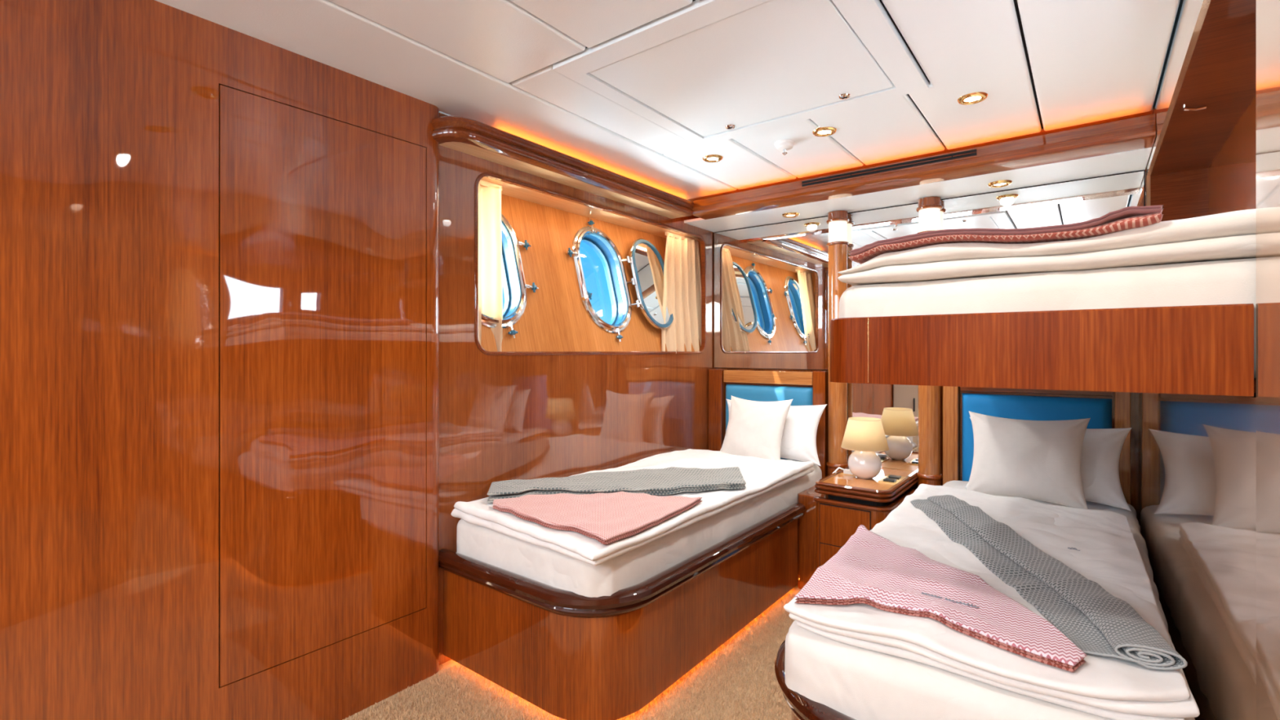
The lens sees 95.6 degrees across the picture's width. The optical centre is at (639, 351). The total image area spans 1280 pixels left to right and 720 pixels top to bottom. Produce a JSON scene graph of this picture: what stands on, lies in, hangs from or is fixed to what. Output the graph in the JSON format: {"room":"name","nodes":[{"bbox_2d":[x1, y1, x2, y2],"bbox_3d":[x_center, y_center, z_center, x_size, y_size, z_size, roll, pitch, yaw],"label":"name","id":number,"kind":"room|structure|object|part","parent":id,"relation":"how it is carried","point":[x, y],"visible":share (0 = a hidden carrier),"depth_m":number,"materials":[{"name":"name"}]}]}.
{"room":"yacht cabin","nodes":[
{"label":"yacht cabin","id":0,"kind":"room"},
{"bbox_2d":[0,0,714,719],"bbox_3d":[-0.995,0.135,1.899,0.280,1.990,4.580,0,0,38],"label":"wall","id":1,"kind":"structure","parent":0,"point":[109,108],"depth_m":1.44,"materials":[{"name":"brown wood"}]},
{"bbox_2d":[218,84,426,686],"bbox_3d":[-0.928,0.091,1.769,0.016,1.586,0.599,0,0,38],"label":"door","id":2,"kind":"structure","parent":1,"relation":"in","point":[322,220],"depth_m":1.72,"materials":[{"name":"brown wood"}]},
{"bbox_2d":[432,104,439,675],"bbox_3d":[-0.728,0.135,2.055,0.050,1.990,0.045,0,0,38],"label":"trim","id":3,"kind":"structure","parent":1,"relation":"attached to","point":[435,109],"depth_m":2.03,"materials":[{"name":"brown wood"}]},
{"bbox_2d":[478,179,502,351],"bbox_3d":[-0.639,-0.342,2.296,0.111,0.708,0.301,0,0,38],"label":"curtain","id":4,"kind":"object","parent":1,"relation":"hanging from","point":[490,244],"visible":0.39,"depth_m":2.36,"materials":[{"name":"beige fabric"}]},
{"bbox_2d":[481,213,538,338],"bbox_3d":[-0.643,-0.351,2.442,0.273,0.597,0.444,0,0,38],"label":"window","id":5,"kind":"structure","parent":1,"relation":"in","point":[513,282],"depth_m":2.53,"materials":[{"name":"silver metal"}]},
{"bbox_2d":[431,115,693,218],"bbox_3d":[-0.226,-0.778,2.588,0.135,0.080,1.518,0,0,38],"label":"trim","id":6,"kind":"structure","parent":1,"relation":"attached to","point":[446,128],"depth_m":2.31,"materials":[{"name":"brown wood"}]},
{"bbox_2d":[480,177,698,240],"bbox_3d":[-0.231,-0.709,2.957,0.250,0.022,1.910,0,0,38],"label":"trim","id":7,"kind":"structure","parent":1,"relation":"attached to","point":[508,189],"depth_m":2.83,"materials":[{"name":"brown wood"}]},
{"bbox_2d":[474,172,706,355],"bbox_3d":[-0.121,-0.341,2.875,0.028,0.714,1.681,0,0,38],"label":"trim","id":8,"kind":"structure","parent":1,"relation":"attached to","point":[489,175],"depth_m":2.60,"materials":[{"name":"brown wood"}]},
{"bbox_2d":[565,217,673,342],"bbox_3d":[-0.118,-0.368,3.111,0.282,0.640,0.800,0,0,38],"label":"window","id":9,"kind":"structure","parent":1,"relation":"in","point":[646,263],"depth_m":3.12,"materials":[{"name":"silver metal"}]},
{"bbox_3d":[0.070,-0.379,3.254,0.150,0.518,0.344,0,0,38],"label":"opened frame","id":10,"kind":"part","parent":9,"relation":"part of","materials":[{"name":"silver metal"}]},
{"bbox_3d":[0.072,-0.380,3.252,0.130,0.470,0.296,0,0,38],"label":"mirrored pane","id":11,"kind":"part","parent":9,"relation":"part of","materials":[{"name":"white mirror"}]},
{"bbox_2d":[661,231,701,353],"bbox_3d":[0.242,-0.342,3.415,0.118,0.708,0.482,0,0,38],"label":"curtain","id":12,"kind":"object","parent":1,"relation":"hanging from","point":[682,292],"visible":0.96,"depth_m":3.44,"materials":[{"name":"beige fabric"}]},
{"bbox_2d":[697,240,701,278],"bbox_3d":[-0.240,-0.335,2.945,0.250,0.750,1.920,0,0,38],"label":"trim","id":13,"kind":"structure","parent":1,"relation":"attached to","point":[699,242],"depth_m":3.64,"materials":[{"name":"brown wood"}]},
{"bbox_2d":[343,584,800,719],"bbox_3d":[-0.159,1.160,1.263,2.800,0.060,4.800,0,0,38],"label":"floor","id":14,"kind":"structure","parent":0,"point":[795,590],"depth_m":1.90,"materials":[{"name":"beige carpet"}]},
{"bbox_2d":[342,593,795,719],"bbox_3d":[0.220,1.125,1.955,1.557,0.012,1.768,0,0,38],"label":"carpet","id":15,"kind":"structure","parent":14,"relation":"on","point":[779,611],"depth_m":1.91,"materials":[{"name":"beige carpet"}]},
{"bbox_2d":[438,502,805,719],"bbox_3d":[0.156,0.921,2.566,0.797,0.417,1.875,0,0,38],"label":"bed","id":16,"kind":"object","parent":14,"relation":"on","point":[571,655],"visible":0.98,"depth_m":1.88,"materials":[{"name":"brown wood"}]},
{"bbox_3d":[0.020,0.747,2.391,0.797,0.067,1.433,0,0,38],"label":"rail","id":17,"kind":"part","parent":16,"relation":"part of","materials":[{"name":"brown wood"}]},
{"bbox_2d":[456,461,822,597],"bbox_3d":[0.148,0.685,2.600,0.746,0.180,1.825,0,0,38],"label":"mattress","id":18,"kind":"object","parent":16,"relation":"on","point":[553,568],"visible":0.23,"depth_m":1.92,"materials":[{"name":"white fabric"}]},
{"bbox_2d":[450,448,814,565],"bbox_3d":[0.078,0.565,2.453,0.745,0.068,1.636,0,0,38],"label":"duvet","id":19,"kind":"object","parent":18,"relation":"on","point":[760,475],"visible":0.59,"depth_m":2.06,"materials":[{"name":"white fabric"}]},
{"bbox_2d":[493,491,702,545],"bbox_3d":[-0.178,0.534,2.026,0.591,0.042,0.561,0,0,35],"label":"blanket","id":20,"kind":"object","parent":19,"relation":"on","point":[607,518],"visible":1,"depth_m":1.92,"materials":[{"name":"pink fabric"}]},
{"bbox_2d":[487,466,746,502],"bbox_3d":[-0.054,0.524,2.340,1.074,0.054,0.334,0,0,-12],"label":"blanket","id":21,"kind":"object","parent":19,"relation":"on","point":[671,480],"visible":0.95,"depth_m":2.27,"materials":[{"name":"grey fabric"}]},
{"bbox_2d":[720,395,792,459],"bbox_3d":[0.600,0.415,3.068,0.377,0.336,0.163,0,0,42],"label":"cushion","id":22,"kind":"object","parent":19,"relation":"on","point":[755,428],"visible":0.88,"depth_m":3.02,"materials":[{"name":"fabric"}]},
{"bbox_2d":[720,399,826,466],"bbox_3d":[0.705,0.430,3.151,0.588,0.308,0.139,0,0,36],"label":"pillow","id":23,"kind":"object","parent":18,"relation":"on","point":[798,442],"visible":0.45,"depth_m":3.02,"materials":[{"name":"white fabric"}]},
{"bbox_2d":[774,640,856,719],"bbox_3d":[1.104,0.921,1.775,0.787,0.417,1.962,0,0,38],"label":"bed","id":24,"kind":"object","parent":14,"relation":"on","point":[804,708],"visible":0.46,"depth_m":1.20,"materials":[{"name":"brown wood"}]},
{"bbox_2d":[784,480,1195,719],"bbox_3d":[1.133,0.684,1.784,0.689,0.182,1.908,0,0,38],"label":"mattress","id":25,"kind":"object","parent":24,"relation":"on","point":[859,683],"visible":0.18,"depth_m":1.11,"materials":[{"name":"white fabric"}]},
{"bbox_2d":[783,484,1199,719],"bbox_3d":[0.974,0.558,1.581,0.669,0.078,1.387,0,0,38],"label":"duvet","id":26,"kind":"object","parent":25,"relation":"on","point":[1101,546],"visible":0.63,"depth_m":1.18,"materials":[{"name":"white fabric"}]},
{"bbox_2d":[793,524,1086,672],"bbox_3d":[0.684,0.520,1.325,0.531,0.044,0.577,0,0,38],"label":"blanket","id":27,"kind":"object","parent":26,"relation":"on","point":[870,569],"visible":1,"depth_m":1.23,"materials":[{"name":"pink fabric"}]},
{"bbox_2d":[910,494,1186,670],"bbox_3d":[0.951,0.515,1.524,0.188,0.055,1.148,0,0,11],"label":"blanket","id":28,"kind":"object","parent":26,"relation":"on","point":[1098,622],"visible":1,"depth_m":1.23,"materials":[{"name":"grey fabric"}]},
{"bbox_2d":[965,411,1090,509],"bbox_3d":[1.486,0.415,2.243,0.407,0.330,0.157,0,0,41],"label":"cushion","id":29,"kind":"object","parent":25,"relation":"on","point":[1033,460],"visible":0.91,"depth_m":2.19,"materials":[{"name":"fabric"}]},
{"bbox_2d":[964,417,1131,511],"bbox_3d":[1.628,0.440,2.344,0.550,0.298,0.142,0,0,41],"label":"pillow","id":30,"kind":"object","parent":25,"relation":"on","point":[1101,449],"visible":0.29,"depth_m":2.20,"materials":[{"name":"white fabric"}]},
{"bbox_2d":[797,466,918,589],"bbox_3d":[1.043,0.860,2.784,0.450,0.540,0.582,0,0,38],"label":"nightstand","id":31,"kind":"object","parent":14,"relation":"on","point":[837,503],"visible":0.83,"depth_m":2.59,"materials":[{"name":"brown wood"}]},
{"bbox_3d":[0.896,0.981,2.541,0.217,0.238,0.007,0,0,38],"label":"drawer","id":32,"kind":"part","parent":31,"relation":"part of","materials":[{"name":"brown wood"}]},
{"bbox_3d":[0.896,0.772,2.541,0.217,0.172,0.007,0,0,38],"label":"drawer","id":33,"kind":"part","parent":31,"relation":"part of","materials":[{"name":"brown wood"}]},
{"bbox_2d":[832,417,888,479],"bbox_3d":[1.045,0.485,2.765,0.263,0.333,0.213,0,0,38],"label":"table lamp","id":34,"kind":"object","parent":31,"relation":"on","point":[864,436],"visible":0.98,"depth_m":2.69,"materials":[{"name":"white ceramic"}]},
{"bbox_3d":[0.989,0.612,2.831,0.154,0.081,0.073,0,0,4],"label":"cord","id":35,"kind":"part","parent":34,"relation":"part of","materials":[{"name":"white plastic"}]},
{"bbox_3d":[1.065,0.389,2.749,0.212,0.137,0.212,0,0,38],"label":"lamp shade","id":36,"kind":"part","parent":34,"relation":"part of","materials":[{"name":"beige fabric"}]},
{"bbox_3d":[1.047,0.669,2.699,0.339,0.018,0.452,0,0,38],"label":"moulding","id":37,"kind":"part","parent":31,"relation":"part of","materials":[{"name":"brown wood"}]},
{"bbox_2d":[814,466,918,506],"bbox_3d":[1.084,0.635,2.748,0.333,0.090,0.569,0,0,38],"label":"tabletop","id":38,"kind":"object","parent":31,"relation":"on","point":[835,489],"depth_m":2.59,"materials":[{"name":"brown wood"}]},
{"bbox_2d":[877,474,906,484],"bbox_3d":[1.178,0.594,2.706,0.084,0.012,0.170,0,0,38],"label":"switch plate","id":39,"kind":"object","parent":31,"relation":"on","point":[894,479],"visible":0.87,"depth_m":2.68,"materials":[{"name":"gold metal"}]},
{"bbox_2d":[883,477,896,481],"bbox_3d":[1.150,0.591,2.670,0.048,0.006,0.044,0,0,38],"label":"switch","id":40,"kind":"object","parent":39,"relation":"attached to","point":[885,479],"depth_m":2.66,"materials":[{"name":"black plastic"}]},
{"bbox_2d":[888,474,901,478],"bbox_3d":[1.202,0.591,2.737,0.048,0.006,0.044,0,0,38],"label":"switch","id":41,"kind":"object","parent":39,"relation":"attached to","point":[891,476],"depth_m":2.73,"materials":[{"name":"black plastic"}]},
{"bbox_2d":[155,0,1182,199],"bbox_3d":[-0.120,-0.885,1.232,2.700,0.050,4.800,0,0,38],"label":"ceiling","id":42,"kind":"structure","parent":0,"point":[1046,64],"depth_m":1.77,"materials":[{"name":"white paint"}]},
{"bbox_2d":[702,154,722,162],"bbox_3d":[0.323,-0.858,2.579,0.092,0.013,0.092,0,0,38],"label":"recessed light","id":43,"kind":"object","parent":42,"relation":"in","point":[713,157],"visible":1,"depth_m":2.57,"materials":[{"name":"gold metal"}]},
{"bbox_3d":[0.323,-0.860,2.579,0.055,0.005,0.055,0,0,38],"label":"bulb","id":44,"kind":"part","parent":43,"relation":"part of","materials":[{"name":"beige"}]},
{"bbox_2d":[552,0,928,146],"bbox_3d":[0.337,-0.860,1.821,0.872,0.026,0.840,0,0,38],"label":"ceiling hatch","id":45,"kind":"object","parent":42,"relation":"attached to","point":[704,72],"visible":0.99,"depth_m":1.74,"materials":[{"name":"white paint"}]},
{"bbox_2d":[774,138,795,155],"bbox_3d":[0.596,-0.834,2.390,0.080,0.052,0.080,0,0,38],"label":"smoke detector","id":46,"kind":"object","parent":42,"relation":"attached to","point":[786,144],"visible":1,"depth_m":2.37,"materials":[{"name":"white plastic"}]},
{"bbox_2d":[812,126,836,137],"bbox_3d":[0.721,-0.858,2.267,0.092,0.013,0.092,0,0,38],"label":"recessed light","id":47,"kind":"object","parent":42,"relation":"in","point":[820,131],"visible":1,"depth_m":2.26,"materials":[{"name":"gold metal"}]},
{"bbox_3d":[0.721,-0.860,2.267,0.055,0.005,0.055,0,0,38],"label":"bulb","id":48,"kind":"part","parent":47,"relation":"part of","materials":[{"name":"beige glass"}]},
{"bbox_2d":[957,92,987,105],"bbox_3d":[1.129,-0.858,1.968,0.092,0.013,0.092,0,0,38],"label":"recessed light","id":49,"kind":"object","parent":42,"relation":"in","point":[973,98],"visible":1,"depth_m":1.96,"materials":[{"name":"gold metal"}]},
{"bbox_3d":[1.129,-0.860,1.968,0.055,0.005,0.055,0,0,38],"label":"bulb","id":50,"kind":"part","parent":49,"relation":"part of","materials":[{"name":"beige glass"}]},
{"bbox_2d":[714,169,1145,508],"bbox_3d":[1.289,0.120,3.007,2.650,2.020,0.048,0,0,38],"label":"wall","id":51,"kind":"structure","parent":0,"point":[1132,394],"depth_m":2.40,"materials":[{"name":"brown wood"}]},
{"bbox_2d":[708,368,727,451],"bbox_3d":[0.478,0.469,3.553,0.090,0.722,0.080,0,0,38],"label":"trim","id":52,"kind":"structure","parent":51,"relation":"attached to","point":[717,385],"depth_m":3.52,"materials":[{"name":"brown wood"}]},
{"bbox_2d":[724,369,813,462],"bbox_3d":[0.738,0.411,3.353,0.559,0.597,0.078,0,0,38],"label":"headboard","id":53,"kind":"object","parent":51,"relation":"attached to","point":[753,385],"visible":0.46,"depth_m":3.31,"materials":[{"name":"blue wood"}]},
{"bbox_3d":[0.731,0.149,3.344,0.551,0.073,0.031,0,0,38],"label":"rail","id":54,"kind":"part","parent":53,"relation":"part of","materials":[{"name":"brown wood"}]},
{"bbox_3d":[0.751,0.411,3.370,0.559,0.597,0.035,0,0,38],"label":"panel","id":55,"kind":"part","parent":53,"relation":"part of","materials":[{"name":"brown wood"}]},
{"bbox_2d":[714,216,828,369],"bbox_3d":[0.749,-0.318,3.383,0.711,0.841,0.016,0,0,38],"label":"wall mirror","id":56,"kind":"object","parent":51,"relation":"attached to","point":[771,296],"depth_m":3.36,"materials":[{"name":"clear glass"}]},
{"bbox_2d":[782,212,799,217],"bbox_3d":[0.815,-0.736,3.133,0.092,0.013,0.092,0,0,38],"label":"recessed light","id":57,"kind":"object","parent":51,"relation":"attached to","point":[789,215],"visible":1,"depth_m":3.12,"materials":[{"name":"gold metal"}]},
{"bbox_2d":[813,370,827,478],"bbox_3d":[0.988,0.469,3.164,0.068,0.722,0.070,0,0,38],"label":"trim","id":58,"kind":"structure","parent":51,"relation":"attached to","point":[820,377],"depth_m":3.13,"materials":[{"name":"brown wood"}]},
{"bbox_2d":[826,210,848,475],"bbox_3d":[1.053,-0.030,3.088,0.118,1.416,0.118,0,0,38],"label":"column","id":59,"kind":"structure","parent":51,"relation":"attached to","point":[837,220],"depth_m":3.05,"materials":[{"name":"brown wood"}]},
{"bbox_3d":[1.053,-0.631,3.088,0.092,0.107,0.092,0,0,38],"label":"lamp glass","id":60,"kind":"part","parent":59,"relation":"part of","materials":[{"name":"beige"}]},
{"bbox_2d":[847,382,918,471],"bbox_3d":[1.258,0.370,2.988,0.373,0.525,0.016,0,0,38],"label":"mirror","id":61,"kind":"object","parent":51,"relation":"attached to","point":[896,406],"visible":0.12,"depth_m":2.96,"materials":[{"name":"clear glass"}]},
{"bbox_2d":[846,203,919,269],"bbox_3d":[1.250,-0.588,2.995,0.354,0.299,0.016,0,0,38],"label":"wall mirror","id":62,"kind":"object","parent":51,"relation":"attached to","point":[864,228],"depth_m":3.00,"materials":[{"name":"clear glass"}]},
{"bbox_2d":[801,149,976,186],"bbox_3d":[1.064,-0.801,2.554,0.730,0.024,0.005,0,0,38],"label":"air vent","id":63,"kind":"object","parent":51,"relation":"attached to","point":[969,153],"visible":1,"depth_m":2.52,"materials":[{"name":"black metal"}]},
{"bbox_2d":[684,146,1151,232],"bbox_3d":[1.156,-0.747,2.853,2.026,0.014,0.335,0,0,38],"label":"trim","id":64,"kind":"structure","parent":51,"relation":"attached to","point":[1135,160],"depth_m":2.66,"materials":[{"name":"white paint"}]},
{"bbox_2d":[687,106,1155,219],"bbox_3d":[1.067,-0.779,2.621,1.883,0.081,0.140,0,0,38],"label":"trim","id":65,"kind":"structure","parent":51,"relation":"attached to","point":[1139,132],"depth_m":2.37,"materials":[{"name":"brown wood"}]},
{"bbox_2d":[915,196,942,487],"bbox_3d":[1.404,-0.030,2.815,0.118,1.416,0.118,0,0,38],"label":"column","id":66,"kind":"structure","parent":51,"relation":"attached to","point":[929,208],"depth_m":2.77,"materials":[{"name":"brown wood"}]},
{"bbox_3d":[1.404,-0.631,2.815,0.092,0.107,0.092,0,0,38],"label":"lamp glass","id":67,"kind":"part","parent":66,"relation":"part of","materials":[{"name":"beige glass"}]},
{"bbox_2d":[987,179,1012,187],"bbox_3d":[1.583,-0.736,2.550,0.092,0.013,0.092,0,0,38],"label":"recessed light","id":68,"kind":"object","parent":51,"relation":"attached to","point":[998,184],"visible":1,"depth_m":2.54,"materials":[{"name":"gold metal"}]},
{"bbox_2d":[942,386,1130,504],"bbox_3d":[1.736,0.469,2.583,0.685,0.722,0.070,0,0,38],"label":"trim","id":69,"kind":"structure","parent":51,"relation":"attached to","point":[951,394],"depth_m":2.73,"materials":[{"name":"brown wood"}]},
{"bbox_2d":[960,386,1114,481],"bbox_3d":[1.740,0.411,2.575,0.566,0.597,0.078,0,0,38],"label":"headboard","id":70,"kind":"object","parent":51,"relation":"attached to","point":[1026,404],"visible":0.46,"depth_m":2.56,"materials":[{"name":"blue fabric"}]},
{"bbox_3d":[1.734,0.149,2.566,0.558,0.073,0.031,0,0,38],"label":"rail","id":71,"kind":"part","parent":70,"relation":"part of","materials":[{"name":"brown wood"}]},
{"bbox_2d":[940,169,1145,230],"bbox_3d":[1.763,-0.645,2.596,0.749,0.187,0.016,0,0,38],"label":"wall mirror","id":72,"kind":"object","parent":51,"relation":"attached to","point":[1077,201],"depth_m":2.56,"materials":[{"name":"clear glass"}]},
{"bbox_2d":[1134,0,1279,719],"bbox_3d":[0.667,0.135,0.585,0.046,1.990,4.542,0,0,38],"label":"wall","id":73,"kind":"structure","parent":0,"point":[1195,455],"depth_m":0.95,"materials":[{"name":"brown wood"}]},
{"bbox_2d":[830,303,1256,396],"bbox_3d":[1.271,-0.002,1.695,0.781,0.128,1.944,0,0,38],"label":"bunk bed","id":74,"kind":"object","parent":73,"relation":"attached to","point":[1192,349],"visible":1,"depth_m":0.93,"materials":[{"name":"red wood"}]},
{"bbox_2d":[838,257,1256,377],"bbox_3d":[1.281,-0.049,1.694,0.769,0.174,1.928,0,0,38],"label":"mattress","id":75,"kind":"object","parent":74,"relation":"on","point":[1228,282],"visible":0.37,"depth_m":0.94,"materials":[{"name":"beige fabric"}]},
{"bbox_2d":[837,208,1256,285],"bbox_3d":[1.252,-0.171,1.671,0.733,0.084,1.856,0,0,38],"label":"duvet","id":76,"kind":"object","parent":75,"relation":"on","point":[1232,235],"visible":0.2,"depth_m":0.93,"materials":[{"name":"beige fabric"}]},
{"bbox_2d":[848,204,1163,264],"bbox_3d":[0.850,-0.201,1.332,0.462,0.045,0.853,0,0,38],"label":"blanket","id":77,"kind":"object","parent":76,"relation":"on","point":[1129,217],"visible":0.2,"depth_m":0.97,"materials":[{"name":"red fabric"}]},
{"bbox_2d":[1150,0,1256,397],"bbox_3d":[1.528,-0.312,1.495,0.198,0.825,2.003,0,0,38],"label":"cabinet","id":78,"kind":"object","parent":73,"relation":"attached to","point":[1220,76],"visible":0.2,"depth_m":1.67,"materials":[{"name":"brown wood"}]},
{"bbox_2d":[1182,105,1206,111],"bbox_3d":[1.598,-0.699,1.671,0.052,0.012,0.009,0,0,15],"label":"door handle","id":79,"kind":"object","parent":78,"relation":"attached to","point":[1205,106],"visible":1,"depth_m":1.67,"materials":[{"name":"silver metal"}]},
{"bbox_2d":[1208,94,1256,215],"bbox_3d":[1.598,-0.318,1.448,0.030,0.775,1.953,0,0,38],"label":"wall","id":80,"kind":"structure","parent":0,"point":[1233,171],"depth_m":1.80,"materials":[{"name":"brown wood"}]}
]}

